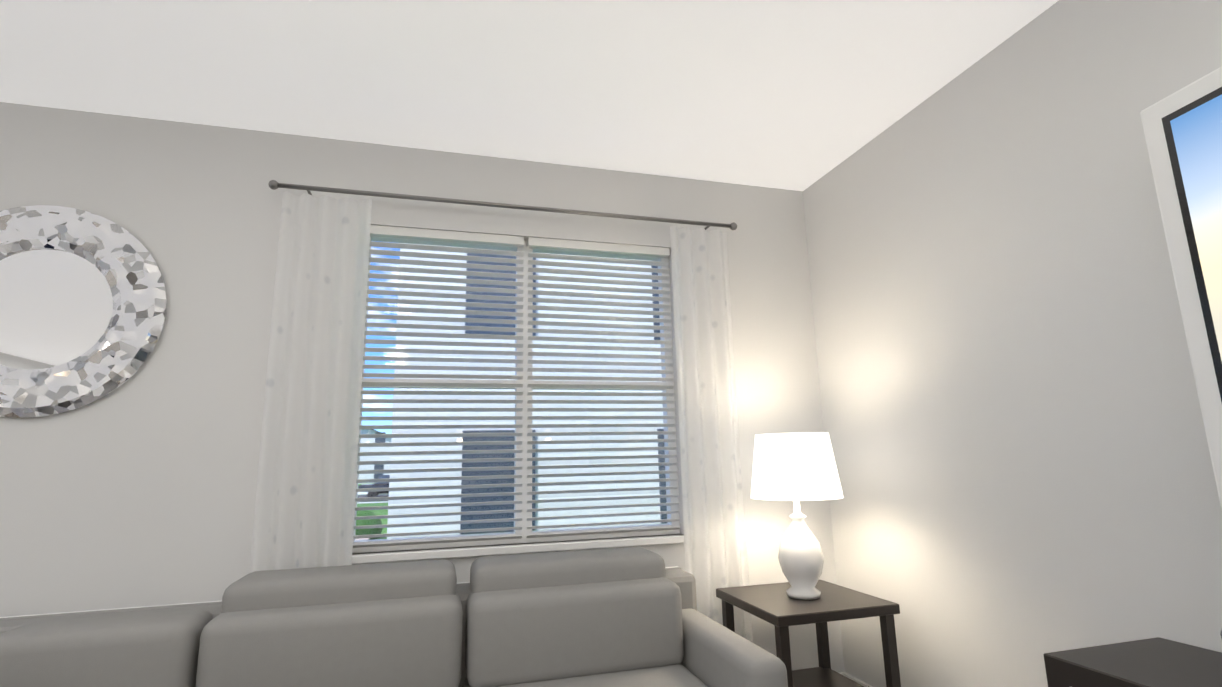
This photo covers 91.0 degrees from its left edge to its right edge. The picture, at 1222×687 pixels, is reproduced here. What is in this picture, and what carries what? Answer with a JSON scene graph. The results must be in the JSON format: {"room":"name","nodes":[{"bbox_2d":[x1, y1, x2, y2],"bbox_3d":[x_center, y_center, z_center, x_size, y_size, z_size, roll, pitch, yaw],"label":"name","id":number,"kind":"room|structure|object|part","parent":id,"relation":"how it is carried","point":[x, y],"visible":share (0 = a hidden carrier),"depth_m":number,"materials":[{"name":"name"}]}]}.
{"room":"living room","nodes":[
{"label":"living room","id":0,"kind":"room"},
{"bbox_2d":[0,102,844,672],"bbox_3d":[-2.447,0.362,2.425,7.900,2.800,0.160,2,-11,-16],"label":"wall","id":1,"kind":"structure","parent":0,"point":[138,488],"depth_m":2.66,"materials":[{"name":"paint"}]},
{"bbox_2d":[0,205,167,417],"bbox_3d":[-2.335,-0.145,2.451,0.890,0.890,0.034,2,-11,-16],"label":"round mirror","id":2,"kind":"object","parent":1,"relation":"attached to","point":[83,304],"visible":1,"depth_m":2.48,"materials":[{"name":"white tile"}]},
{"bbox_2d":[268,180,736,229],"bbox_3d":[-0.433,-0.682,3.063,2.344,0.044,0.096,2,-11,-16],"label":"curtain rod","id":3,"kind":"object","parent":1,"relation":"attached to","point":[274,184],"visible":0.96,"depth_m":2.98,"materials":[{"name":"silver metal"}]},
{"bbox_2d":[249,191,371,572],"bbox_3d":[-1.284,0.516,2.557,0.380,2.435,0.062,2,-11,-16],"label":"curtain","id":4,"kind":"object","parent":3,"relation":"hanging from","point":[305,495],"visible":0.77,"depth_m":2.62,"materials":[{"name":"white fabric"}]},
{"bbox_2d":[670,226,752,642],"bbox_3d":[0.507,0.571,3.056,0.340,2.435,0.062,2,-11,-16],"label":"curtain","id":5,"kind":"object","parent":3,"relation":"hanging from","point":[714,532],"visible":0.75,"depth_m":3.09,"materials":[{"name":"white fabric"}]},
{"bbox_2d":[352,236,683,563],"bbox_3d":[-0.428,0.217,2.984,1.680,1.555,0.155,2,-11,-16],"label":"window","id":6,"kind":"structure","parent":1,"relation":"in","point":[454,552],"depth_m":2.96,"materials":[{"name":"clear glass"}]},
{"bbox_2d":[353,225,679,547],"bbox_3d":[-0.426,0.188,2.981,1.576,1.496,0.042,2,-11,-16],"label":"window blinds","id":7,"kind":"object","parent":6,"relation":"attached to","point":[476,238],"visible":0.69,"depth_m":2.98,"materials":[{"name":"white plastic"}]},
{"bbox_2d":[0,0,1058,190],"bbox_3d":[-1.154,-2.047,-2.320,8.100,0.100,10.800,2,-11,-16],"label":"ceiling","id":8,"kind":"structure","parent":0,"point":[799,95],"depth_m":2.43,"materials":[{"name":"paint"}]},
{"bbox_2d":[843,672,872,686],"bbox_3d":[2.025,1.204,0.232,0.016,0.130,6.080,2,-11,-16],"label":"baseboard","id":9,"kind":"structure","parent":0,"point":[856,680],"depth_m":3.01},
{"bbox_2d":[803,0,1221,686],"bbox_3d":[2.100,-0.104,0.510,0.200,2.800,6.080,2,-11,-16],"label":"wall","id":10,"kind":"structure","parent":0,"point":[1013,426],"depth_m":2.22,"materials":[{"name":"paint"}]},
{"bbox_2d":[1140,66,1221,506],"bbox_3d":[1.754,-0.118,0.626,0.397,1.475,1.972,2,-11,-16],"label":"framed picture","id":11,"kind":"object","parent":10,"relation":"attached to","point":[1182,128],"visible":1,"depth_m":1.55,"materials":[{"name":"white plastic"}]},
{"bbox_3d":[-1.090,0.801,-2.862,8.100,0.100,10.800,2,-11,-16],"label":"floor","id":12,"kind":"structure","parent":0,"visible":0},
{"bbox_2d":[0,547,787,686],"bbox_3d":[-0.567,0.959,0.700,2.870,0.900,3.610,2,-11,-16],"label":"sofa","id":13,"kind":"object","parent":12,"relation":"on","point":[623,617],"visible":1,"depth_m":2.12,"materials":[{"name":"grey fabric"}]},
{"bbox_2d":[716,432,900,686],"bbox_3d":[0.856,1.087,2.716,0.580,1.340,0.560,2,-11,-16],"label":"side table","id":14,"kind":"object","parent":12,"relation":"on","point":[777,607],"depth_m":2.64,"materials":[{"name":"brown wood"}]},
{"bbox_3d":[0.855,0.777,2.755,0.410,0.718,0.410,2,-11,-16],"label":"table lamp","id":15,"kind":"part","parent":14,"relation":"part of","materials":[{"name":"white ceramic"}]},
{"bbox_2d":[1043,637,1221,686],"bbox_3d":[1.629,0.997,0.784,0.455,0.760,1.800,2,-11,-16],"label":"media console","id":16,"kind":"object","parent":12,"relation":"on","point":[1156,662],"visible":1,"depth_m":1.55,"materials":[{"name":"brown wood"}]},
{"label":"outside","id":17,"kind":"structure","parent":0,"visible":0},
{"bbox_2d":[355,483,388,540],"bbox_3d":[-63.044,43.212,209.988,600.000,1.050,540.000,2,-11,-16],"label":"ground","id":18,"kind":"structure","parent":17,"point":[380,503],"depth_m":20.06,"materials":[{"name":"green plant"}]},
{"bbox_2d":[355,510,382,539],"bbox_3d":[-11.052,3.586,12.261,12.487,1.604,6.627,2,-11,-16],"label":"bushes","id":19,"kind":"object","parent":18,"relation":"on","point":[370,522],"depth_m":11.09,"materials":[{"name":"green plant"}]},
{"bbox_2d":[358,475,389,496],"bbox_3d":[-14.480,9.528,40.285,4.400,1.420,1.740,2,-11,-16],"label":"car","id":20,"kind":"object","parent":18,"relation":"on","point":[381,485],"depth_m":39.27,"materials":[{"name":"black paint"}]},
{"bbox_2d":[358,429,390,483],"bbox_3d":[-29.634,13.528,72.960,8.300,6.499,10.800,2,-11,-16],"label":"house","id":21,"kind":"structure","parent":18,"relation":"on","point":[371,449],"depth_m":68.59,"materials":[{"name":"white"}]},
{"bbox_2d":[387,243,666,538],"bbox_3d":[1.550,0.642,15.065,13.300,8.799,9.800,2,-11,-16],"label":"building","id":22,"kind":"structure","parent":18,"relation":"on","point":[534,488],"depth_m":9.41,"materials":[{"name":"white"}]}
]}

